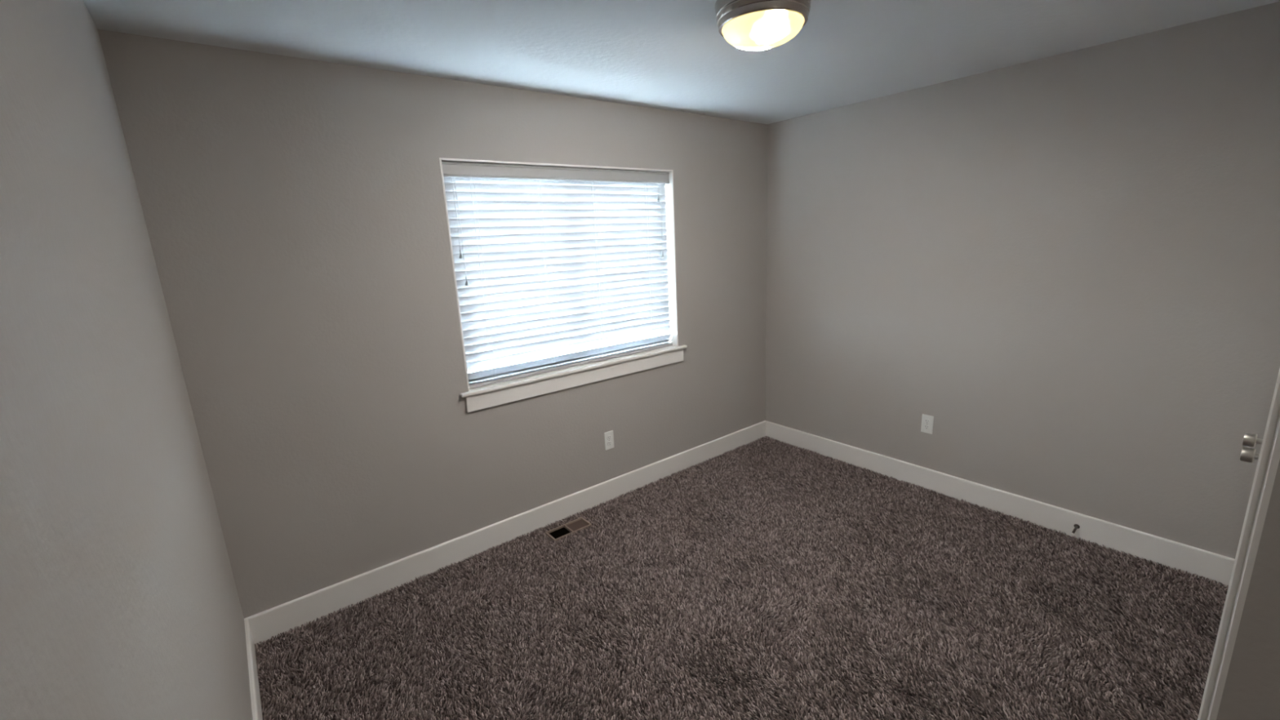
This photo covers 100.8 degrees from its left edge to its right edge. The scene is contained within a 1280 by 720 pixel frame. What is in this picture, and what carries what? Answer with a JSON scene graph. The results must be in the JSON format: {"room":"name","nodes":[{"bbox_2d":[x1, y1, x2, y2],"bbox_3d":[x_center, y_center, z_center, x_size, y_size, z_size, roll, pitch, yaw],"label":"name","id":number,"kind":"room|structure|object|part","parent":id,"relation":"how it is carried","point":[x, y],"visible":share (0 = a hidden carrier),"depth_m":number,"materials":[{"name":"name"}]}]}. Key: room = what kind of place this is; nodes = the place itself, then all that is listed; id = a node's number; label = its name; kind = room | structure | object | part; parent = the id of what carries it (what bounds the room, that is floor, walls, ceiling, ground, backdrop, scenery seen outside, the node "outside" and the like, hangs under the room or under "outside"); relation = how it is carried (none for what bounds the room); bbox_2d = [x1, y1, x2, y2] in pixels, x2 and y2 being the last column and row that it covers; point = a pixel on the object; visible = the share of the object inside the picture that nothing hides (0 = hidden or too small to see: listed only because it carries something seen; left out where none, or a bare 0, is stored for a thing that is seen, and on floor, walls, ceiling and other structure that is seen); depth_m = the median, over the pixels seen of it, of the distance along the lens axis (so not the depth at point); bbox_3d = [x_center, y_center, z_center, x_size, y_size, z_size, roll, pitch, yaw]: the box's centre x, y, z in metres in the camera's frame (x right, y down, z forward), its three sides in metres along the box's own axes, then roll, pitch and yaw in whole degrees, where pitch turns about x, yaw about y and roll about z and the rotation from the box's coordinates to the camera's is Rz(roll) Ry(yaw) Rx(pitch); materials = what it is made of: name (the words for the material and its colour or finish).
{"room":"empty bedroom","nodes":[
{"label":"empty bedroom","id":0,"kind":"room"},
{"bbox_2d":[0,0,253,719],"bbox_3d":[-0.425,0.424,0.280,0.140,2.552,4.540,-13,16,-37],"label":"wall","id":1,"kind":"structure","parent":0,"point":[119,599],"depth_m":0.78,"materials":[{"name":"grey paint"}]},
{"bbox_2d":[244,619,262,719],"bbox_3d":[-0.351,1.526,0.635,0.014,0.141,4.386,-13,16,-37],"label":"baseboard","id":2,"kind":"structure","parent":1,"relation":"attached to","point":[251,650],"depth_m":2.04,"materials":[{"name":"white paint"}]},
{"bbox_2d":[97,29,767,617],"bbox_3d":[-0.434,-0.248,3.183,3.832,2.552,0.140,-13,16,-37],"label":"wall","id":3,"kind":"structure","parent":0,"point":[294,210],"depth_m":2.45,"materials":[{"name":"grey paint"}]},
{"bbox_2d":[244,420,766,644],"bbox_3d":[-0.333,0.887,3.385,3.552,0.141,0.014,-13,16,-37],"label":"baseboard","id":4,"kind":"structure","parent":3,"relation":"attached to","point":[264,624],"depth_m":2.91,"materials":[{"name":"white paint"}]},
{"bbox_2d":[439,157,687,412],"bbox_3d":[-0.373,-0.488,3.165,1.600,1.272,0.172,-13,16,-37],"label":"window","id":5,"kind":"structure","parent":3,"relation":"in","point":[483,397],"depth_m":3.19,"materials":[{"name":"white paint"}]},
{"bbox_3d":[-0.679,-0.483,2.988,0.740,1.093,0.018,-13,16,-37],"label":"sash","id":6,"kind":"part","parent":5,"relation":"part of","materials":[{"name":"white plastic"}]},
{"bbox_2d":[441,161,672,388],"bbox_3d":[-0.378,-0.533,3.143,1.467,1.147,0.077,-13,16,-37],"label":"window blind","id":7,"kind":"object","parent":5,"relation":"attached to","point":[548,260],"visible":0.94,"depth_m":3.06,"materials":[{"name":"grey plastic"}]},
{"bbox_3d":[-0.914,-0.722,2.636,0.004,0.360,0.002,-13,16,-37],"label":"pull cord","id":8,"kind":"part","parent":7,"relation":"part of","materials":[{"name":"white plastic"}]},
{"bbox_3d":[-0.900,-0.657,2.660,0.004,0.498,0.002,-13,16,-37],"label":"pull cord","id":9,"kind":"part","parent":7,"relation":"part of","materials":[{"name":"white plastic"}]},
{"bbox_3d":[-0.840,-0.417,2.814,0.022,1.080,0.044,-13,16,-37],"label":"ladder cord","id":10,"kind":"part","parent":7,"relation":"part of","materials":[{"name":"white fabric"}]},
{"bbox_3d":[-0.548,-0.483,3.037,0.022,1.080,0.044,-13,16,-37],"label":"ladder cord","id":11,"kind":"part","parent":7,"relation":"part of","materials":[{"name":"white fabric"}]},
{"bbox_3d":[-0.359,0.015,3.279,1.466,0.017,0.050,-13,16,-37],"label":"rail","id":12,"kind":"part","parent":7,"relation":"part of","materials":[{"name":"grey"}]},
{"bbox_3d":[-0.268,-0.545,3.251,0.022,1.080,0.044,-13,16,-37],"label":"ladder cord","id":13,"kind":"part","parent":7,"relation":"part of","materials":[{"name":"white fabric"}]},
{"bbox_3d":[0.048,-0.616,3.492,0.022,1.080,0.044,-13,16,-37],"label":"ladder cord","id":14,"kind":"part","parent":7,"relation":"part of","materials":[{"name":"white fabric"}]},
{"bbox_3d":[0.140,-0.921,3.448,0.004,0.435,0.002,-13,16,-37],"label":"pull cord","id":15,"kind":"part","parent":7,"relation":"part of","materials":[{"name":"white plastic"}]},
{"bbox_3d":[-0.418,-0.544,3.198,1.480,1.153,0.047,-13,16,-37],"label":"frame","id":16,"kind":"part","parent":5,"relation":"part of","materials":[{"name":"white plastic"}]},
{"bbox_3d":[-0.363,0.033,3.295,1.499,0.019,0.140,-13,16,-37],"label":"sill","id":17,"kind":"part","parent":5,"relation":"part of","materials":[{"name":"white paint"}]},
{"bbox_3d":[-0.159,-0.605,3.410,0.740,1.093,0.018,-13,16,-37],"label":"sash","id":18,"kind":"part","parent":5,"relation":"part of","materials":[{"name":"white plastic"}]},
{"bbox_2d":[604,430,613,450],"bbox_3d":[-0.199,0.520,3.425,0.070,0.120,0.009,-13,16,-37],"label":"wall outlet","id":19,"kind":"object","parent":3,"relation":"attached to","point":[608,436],"visible":1,"depth_m":3.42,"materials":[{"name":"white plastic"}]},
{"bbox_2d":[83,0,1279,124],"bbox_3d":[0.919,-1.127,1.154,3.832,0.050,4.680,-13,16,-37],"label":"ceiling","id":20,"kind":"structure","parent":0,"point":[667,55],"depth_m":2.13,"materials":[{"name":"grey paint"}]},
{"bbox_2d":[715,0,811,50],"bbox_3d":[0.417,-1.151,1.802,0.320,0.150,0.320,-13,16,-37],"label":"ceiling lamp","id":21,"kind":"object","parent":20,"relation":"attached to","point":[745,24],"visible":1,"depth_m":1.72,"materials":[{"name":"white glass"}]},
{"bbox_2d":[254,439,1226,719],"bbox_3d":[1.033,1.308,1.719,3.552,0.050,4.400,-13,16,-37],"label":"floor","id":22,"kind":"structure","parent":0,"point":[1060,606],"depth_m":2.22,"materials":[{"name":"grey"}]},
{"bbox_2d":[545,516,591,542],"bbox_3d":[-0.425,1.009,3.157,0.256,0.015,0.116,-13,16,-37],"label":"floor vent","id":23,"kind":"object","parent":22,"relation":"in","point":[555,534],"visible":1,"depth_m":3.16,"materials":[{"name":"brown metal"}]},
{"bbox_3d":[-0.377,1.004,3.195,0.114,0.004,0.100,-13,16,-37],"label":"damper plate","id":24,"kind":"part","parent":23,"relation":"part of","materials":[{"name":"brown metal"}]},
{"bbox_2d":[254,435,1228,719],"bbox_3d":[0.701,1.192,2.120,3.523,0.024,3.305,-13,16,-37],"label":"carpet","id":25,"kind":"structure","parent":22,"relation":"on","point":[858,503],"depth_m":2.35,"materials":[{"name":"brown carpet"}]},
{"bbox_2d":[764,1,1279,559],"bbox_3d":[2.464,-0.223,2.485,0.140,2.552,4.540,-13,16,-37],"label":"wall","id":26,"kind":"structure","parent":0,"point":[1068,263],"depth_m":2.72,"materials":[{"name":"grey paint"}]},
{"bbox_2d":[920,413,933,434],"bbox_3d":[1.831,0.409,3.376,0.009,0.120,0.070,-13,16,-37],"label":"wall outlet","id":27,"kind":"object","parent":26,"relation":"attached to","point":[926,426],"visible":1,"depth_m":3.37,"materials":[{"name":"white plastic"}]},
{"bbox_2d":[924,418,929,423],"bbox_3d":[1.828,0.390,3.370,0.005,0.034,0.034,-13,16,-37],"label":"receptacle","id":28,"kind":"object","parent":27,"relation":"attached to","point":[926,420],"depth_m":3.37,"materials":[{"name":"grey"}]},
{"bbox_2d":[924,424,929,429],"bbox_3d":[1.830,0.428,3.379,0.005,0.034,0.034,-13,16,-37],"label":"receptacle","id":29,"kind":"object","parent":27,"relation":"attached to","point":[926,426],"depth_m":3.38,"materials":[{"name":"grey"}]},
{"bbox_2d":[765,421,1235,586],"bbox_3d":[1.887,0.778,3.405,0.014,0.141,2.679,-13,16,-37],"label":"baseboard","id":30,"kind":"structure","parent":26,"relation":"attached to","point":[1201,562],"depth_m":2.99,"materials":[{"name":"white paint"}]},
{"bbox_2d":[1070,524,1079,536],"bbox_3d":[2.305,0.903,2.810,0.093,0.038,0.026,-13,16,-37],"label":"door stop","id":31,"kind":"object","parent":30,"relation":"attached to","point":[1076,526],"visible":1,"depth_m":2.81,"materials":[{"name":"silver metal"}]},
{"bbox_3d":[2.309,0.905,2.813,0.071,0.011,0.011,-26,24,-33],"label":"rod","id":32,"kind":"part","parent":31,"relation":"part of","materials":[{"name":"brown metal"}]},
{"bbox_2d":[1216,459,1279,719],"bbox_3d":[1.907,0.040,1.463,2.045,2.552,0.115,-13,16,-37],"label":"wall","id":33,"kind":"structure","parent":0,"point":[1251,689],"depth_m":0.94,"materials":[{"name":"grey paint"}]},
{"bbox_2d":[1197,368,1279,719],"bbox_3d":[1.092,0.368,0.957,0.064,2.117,0.022,-13,16,-37],"label":"trim","id":34,"kind":"structure","parent":33,"relation":"attached to","point":[1268,459],"depth_m":0.94,"materials":[{"name":"white paint"}]},
{"bbox_2d":[1240,446,1259,462],"bbox_3d":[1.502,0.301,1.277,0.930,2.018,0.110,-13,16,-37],"label":"door knob","id":35,"kind":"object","parent":33,"relation":"in","point":[1247,454],"depth_m":1.54,"materials":[{"name":"silver metal"}]},
{"bbox_2d":[1242,432,1262,447],"bbox_3d":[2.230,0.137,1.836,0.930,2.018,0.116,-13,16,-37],"label":"door knob","id":36,"kind":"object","parent":33,"relation":"in","point":[1250,439],"depth_m":1.64,"materials":[{"name":"silver metal"}]},
{"label":"outside","id":37,"kind":"structure","parent":0,"visible":0},
{"bbox_2d":[475,351,571,369],"bbox_3d":[-17.616,-0.823,28.491,60.000,0.100,59.400,-13,16,-37],"label":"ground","id":38,"kind":"structure","parent":37,"point":[567,351],"depth_m":22.30,"materials":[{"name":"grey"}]}
]}

